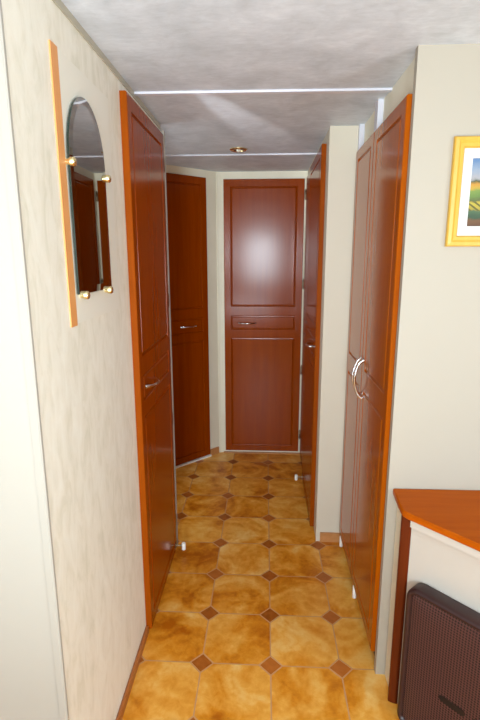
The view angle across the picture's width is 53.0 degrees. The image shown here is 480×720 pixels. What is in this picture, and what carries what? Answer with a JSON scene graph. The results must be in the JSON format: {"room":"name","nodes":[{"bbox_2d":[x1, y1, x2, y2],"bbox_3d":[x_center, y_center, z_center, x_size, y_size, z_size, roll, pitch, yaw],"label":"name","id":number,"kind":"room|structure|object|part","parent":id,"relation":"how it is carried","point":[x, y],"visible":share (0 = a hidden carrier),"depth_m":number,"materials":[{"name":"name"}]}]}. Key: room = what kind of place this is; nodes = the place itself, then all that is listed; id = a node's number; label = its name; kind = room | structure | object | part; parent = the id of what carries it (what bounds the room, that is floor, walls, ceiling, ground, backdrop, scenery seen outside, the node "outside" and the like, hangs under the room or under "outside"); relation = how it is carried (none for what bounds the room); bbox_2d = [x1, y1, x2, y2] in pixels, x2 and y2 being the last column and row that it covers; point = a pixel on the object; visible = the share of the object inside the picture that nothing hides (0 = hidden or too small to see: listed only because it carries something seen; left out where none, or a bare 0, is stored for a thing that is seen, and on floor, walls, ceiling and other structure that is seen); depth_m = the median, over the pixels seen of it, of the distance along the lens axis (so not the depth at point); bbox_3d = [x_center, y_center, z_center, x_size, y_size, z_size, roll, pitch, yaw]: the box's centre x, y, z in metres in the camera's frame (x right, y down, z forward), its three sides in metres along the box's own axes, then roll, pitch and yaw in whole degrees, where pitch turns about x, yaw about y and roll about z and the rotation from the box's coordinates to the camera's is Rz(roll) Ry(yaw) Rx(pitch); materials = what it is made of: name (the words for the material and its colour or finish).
{"room":"hallway","nodes":[
{"label":"hallway","id":0,"kind":"room"},
{"bbox_2d":[0,121,59,719],"bbox_3d":[-1.311,0.236,1.050,1.778,1.993,0.005,1,12,3],"label":"wall","id":1,"kind":"structure","parent":0,"point":[28,686],"depth_m":1.04,"materials":[{"name":"beige paint"}]},
{"bbox_2d":[0,0,68,719],"bbox_3d":[-0.415,0.244,1.003,0.018,1.993,0.009,1,12,3],"label":"trim","id":2,"kind":"structure","parent":1,"relation":"attached to","point":[6,119],"depth_m":0.95,"materials":[{"name":"beige"}]},
{"bbox_2d":[1,0,159,719],"bbox_3d":[-0.696,0.105,1.648,0.645,1.993,1.280,1,12,3],"label":"wall","id":3,"kind":"structure","parent":0,"point":[85,377],"depth_m":1.20,"materials":[{"name":"beige paint"}]},
{"bbox_2d":[48,39,118,327],"bbox_3d":[-0.376,-0.411,1.248,0.025,0.604,0.378,1,12,3],"label":"wall mirror","id":4,"kind":"object","parent":3,"relation":"attached to","point":[81,113],"visible":1,"depth_m":1.18,"materials":[{"name":"beige mirror"}]},
{"bbox_2d":[67,97,111,294],"bbox_3d":[-0.380,-0.410,1.224,0.007,0.466,0.248,0,12,3],"label":"mirror glass","id":5,"kind":"object","parent":4,"relation":"attached to","point":[87,180],"depth_m":1.19,"materials":[{"name":"silver mirror"}]},
{"bbox_2d":[52,0,159,128],"bbox_3d":[-0.373,-0.859,1.432,0.004,0.018,1.260,1,12,3],"label":"trim","id":6,"kind":"structure","parent":3,"relation":"attached to","point":[59,3],"depth_m":1.30,"materials":[{"name":"beige"}]},
{"bbox_2d":[116,626,148,719],"bbox_3d":[-0.380,1.125,1.565,0.011,0.034,0.660,1,12,3],"label":"baseboard","id":7,"kind":"structure","parent":3,"relation":"attached to","point":[126,695],"depth_m":1.67,"materials":[{"name":"brown wood"}]},
{"bbox_2d":[119,90,185,628],"bbox_3d":[-0.320,0.053,1.959,0.072,1.929,0.562,1,12,3],"label":"door","id":8,"kind":"structure","parent":3,"relation":"in","point":[142,141],"depth_m":1.84,"materials":[{"name":"brown wood"}]},
{"bbox_3d":[-0.324,0.084,1.809,0.041,0.014,0.134,0,12,3],"label":"handle","id":9,"kind":"part","parent":8,"relation":"part of","materials":[{"name":"silver metal"}]},
{"bbox_2d":[160,131,177,543],"bbox_3d":[-0.334,-0.013,2.253,0.028,1.965,0.016,1,12,3],"label":"trim","id":10,"kind":"structure","parent":3,"relation":"attached to","point":[162,132],"depth_m":2.21,"materials":[{"name":"beige"}]},
{"bbox_2d":[166,165,218,448],"bbox_3d":[-0.516,-0.224,3.162,1.100,1.993,0.100,-11,16,-41],"label":"wall","id":11,"kind":"structure","parent":0,"point":[210,176],"depth_m":3.34,"materials":[{"name":"beige paint"}]},
{"bbox_2d":[166,173,209,465],"bbox_3d":[-0.416,-0.206,3.156,0.554,1.929,0.049,-11,16,-41],"label":"door","id":12,"kind":"structure","parent":11,"relation":"in","point":[186,194],"depth_m":3.22,"materials":[{"name":"brown wood"}]},
{"bbox_2d":[176,454,211,467],"bbox_3d":[-0.423,0.743,3.376,0.560,0.012,0.016,-11,16,-41],"label":"trim","id":13,"kind":"structure","parent":11,"relation":"attached to","point":[209,455],"depth_m":3.45,"materials":[{"name":"white plastic"}]},
{"bbox_2d":[210,447,218,454],"bbox_3d":[-0.188,0.678,3.583,0.076,0.050,0.010,-11,16,-41],"label":"baseboard","id":14,"kind":"structure","parent":11,"relation":"attached to","point":[213,451],"depth_m":3.58,"materials":[{"name":"brown wood"}]},
{"bbox_2d":[122,452,399,719],"bbox_3d":[0.025,1.353,0.728,4.600,0.060,6.250,1,12,3],"label":"floor","id":15,"kind":"structure","parent":0,"point":[258,617],"depth_m":1.98,"materials":[{"name":"tile"}]},
{"bbox_2d":[339,94,412,654],"bbox_3d":[0.482,0.101,1.910,0.064,1.885,0.765,1,12,3],"label":"wardrobe","id":16,"kind":"object","parent":15,"relation":"on","point":[382,160],"visible":1,"depth_m":1.74,"materials":[{"name":"brown wood"}]},
{"bbox_3d":[0.473,0.067,1.952,0.041,0.168,0.016,0,12,3],"label":"handle","id":17,"kind":"part","parent":16,"relation":"part of","materials":[{"name":"silver metal"}]},
{"bbox_3d":[0.510,0.028,2.101,0.027,1.823,0.352,0,12,3],"label":"door","id":18,"kind":"part","parent":16,"relation":"part of","materials":[{"name":"brown wood"}]},
{"bbox_3d":[0.471,0.076,1.911,0.041,0.168,0.016,0,12,3],"label":"handle","id":19,"kind":"part","parent":16,"relation":"part of","materials":[{"name":"silver metal"}]},
{"bbox_2d":[385,489,479,703],"bbox_3d":[0.940,0.829,1.307,0.941,0.715,0.601,1,12,3],"label":"base cabinet","id":20,"kind":"object","parent":15,"relation":"on","point":[437,543],"visible":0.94,"depth_m":1.43,"materials":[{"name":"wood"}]},
{"bbox_3d":[0.508,0.794,1.524,0.037,0.694,0.014,5,13,23],"label":"corner trim","id":21,"kind":"part","parent":20,"relation":"part of","materials":[{"name":"brown wood"}]},
{"bbox_2d":[393,489,479,551],"bbox_3d":[0.939,0.490,1.234,0.941,0.021,0.601,0,12,3],"label":"countertop","id":22,"kind":"structure","parent":20,"relation":"on","point":[453,514],"depth_m":1.41,"materials":[{"name":"brown wood"}]},
{"bbox_3d":[0.694,0.519,1.211,0.038,0.026,0.560,-10,16,-39],"label":"moulding","id":23,"kind":"part","parent":20,"relation":"part of","materials":[{"name":"beige laminate"}]},
{"bbox_2d":[397,583,479,719],"bbox_3d":[0.675,0.945,1.313,0.053,0.488,0.500,-10,16,-39],"label":"heater","id":24,"kind":"object","parent":15,"relation":"on","point":[440,671],"visible":1,"depth_m":1.38,"materials":[{"name":"brown metal"}]},
{"bbox_2d":[220,171,307,451],"bbox_3d":[0.146,-0.289,3.459,0.615,1.993,0.110,1,12,3],"label":"wall","id":25,"kind":"structure","parent":0,"point":[259,174],"depth_m":3.30,"materials":[{"name":"beige paint"}]},
{"bbox_2d":[216,172,222,451],"bbox_3d":[-0.143,-0.279,3.415,0.028,1.993,0.011,1,12,3],"label":"trim","id":26,"kind":"structure","parent":25,"relation":"attached to","point":[218,189],"depth_m":3.39,"materials":[{"name":"white paint"}]},
{"bbox_2d":[224,451,299,453],"bbox_3d":[0.163,0.695,3.605,0.572,0.007,0.020,1,12,3],"label":"trim","id":27,"kind":"structure","parent":25,"relation":"attached to","point":[224,451],"depth_m":3.60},
{"bbox_2d":[223,178,305,450],"bbox_3d":[0.167,-0.259,3.382,0.555,1.925,0.051,1,12,3],"label":"door","id":28,"kind":"structure","parent":25,"relation":"in","point":[264,218],"depth_m":3.38,"materials":[{"name":"brown wood"}]},
{"bbox_2d":[61,0,479,171],"bbox_3d":[0.021,-0.653,0.293,4.600,0.060,6.250,1,12,3],"label":"ceiling","id":29,"kind":"structure","parent":0,"point":[154,45],"depth_m":1.35,"materials":[{"name":"white paint"}]},
{"bbox_2d":[230,147,246,151],"bbox_3d":[-0.008,-1.098,2.523,0.092,0.015,0.092,1,12,3],"label":"recessed light","id":30,"kind":"object","parent":29,"relation":"in","point":[234,149],"visible":1,"depth_m":2.51,"materials":[{"name":"gold metal"}]},
{"bbox_2d":[165,153,316,156],"bbox_3d":[-0.217,-1.133,2.667,1.275,0.007,0.022,1,12,3],"label":"trim","id":31,"kind":"structure","parent":29,"relation":"attached to","point":[279,154],"depth_m":2.65,"materials":[{"name":"grey plastic"}]},
{"bbox_2d":[134,88,391,95],"bbox_3d":[0.073,-0.910,1.634,0.873,0.007,0.024,0,12,2],"label":"trim","id":32,"kind":"structure","parent":29,"relation":"attached to","point":[348,90],"depth_m":1.63,"materials":[{"name":"grey"}]},
{"bbox_2d":[308,125,358,537],"bbox_3d":[0.586,-0.166,2.884,0.325,1.993,1.240,1,12,3],"label":"wall","id":33,"kind":"structure","parent":0,"point":[346,137],"depth_m":2.26,"materials":[{"name":"beige paint"}]},
{"bbox_2d":[300,173,309,464],"bbox_3d":[0.432,-0.208,3.157,0.010,1.929,0.375,1,12,3],"label":"door","id":34,"kind":"structure","parent":33,"relation":"in","point":[308,176],"depth_m":3.19,"materials":[{"name":"brown wood"}]},
{"bbox_2d":[295,144,326,525],"bbox_3d":[0.376,-0.106,2.687,0.072,1.929,0.589,1,12,3],"label":"door","id":35,"kind":"structure","parent":33,"relation":"in","point":[318,167],"depth_m":2.53,"materials":[{"name":"brown wood"}]},
{"bbox_2d":[316,126,334,540],"bbox_3d":[0.401,-0.036,2.286,0.020,1.993,0.004,1,12,3],"label":"trim","id":36,"kind":"structure","parent":33,"relation":"attached to","point":[332,128],"depth_m":2.25,"materials":[{"name":"beige"}]},
{"bbox_2d":[320,532,339,541],"bbox_3d":[0.467,0.915,2.484,0.108,0.050,0.010,1,12,3],"label":"baseboard","id":37,"kind":"structure","parent":33,"relation":"attached to","point":[324,536],"depth_m":2.48,"materials":[{"name":"brown wood"}]},
{"bbox_2d":[364,59,414,142],"bbox_3d":[0.606,0.049,1.892,0.182,1.993,0.785,1,12,3],"label":"wall","id":38,"kind":"structure","parent":0,"point":[403,86],"depth_m":1.55,"materials":[{"name":"beige paint"}]},
{"bbox_2d":[358,124,364,149],"bbox_3d":[0.521,-0.951,2.071,0.022,0.113,0.022,1,12,3],"label":"trim","id":39,"kind":"structure","parent":38,"relation":"attached to","point":[361,131],"depth_m":2.06,"materials":[{"name":"grey"}]},
{"bbox_2d":[374,99,383,131],"bbox_3d":[0.506,-0.882,1.754,0.020,0.113,0.050,1,12,3],"label":"trim","id":40,"kind":"structure","parent":38,"relation":"attached to","point":[379,105],"depth_m":1.73,"materials":[{"name":"grey"}]},
{"bbox_2d":[374,44,479,673],"bbox_3d":[1.400,0.142,1.455,1.848,1.993,0.025,1,12,3],"label":"wall","id":41,"kind":"structure","parent":0,"point":[434,439],"depth_m":1.43,"materials":[{"name":"beige paint"}]},
{"bbox_2d":[444,136,479,246],"bbox_3d":[0.780,-0.466,1.335,0.386,0.293,0.016,1,12,3],"label":"framed picture","id":42,"kind":"object","parent":41,"relation":"attached to","point":[463,213],"visible":1,"depth_m":1.35,"materials":[{"name":"yellow"}]},
{"bbox_2d":[467,158,479,225],"bbox_3d":[0.780,-0.467,1.340,0.274,0.185,0.001,0,12,3],"label":"print","id":43,"kind":"object","parent":42,"relation":"attached to","point":[473,164],"depth_m":1.35}
]}

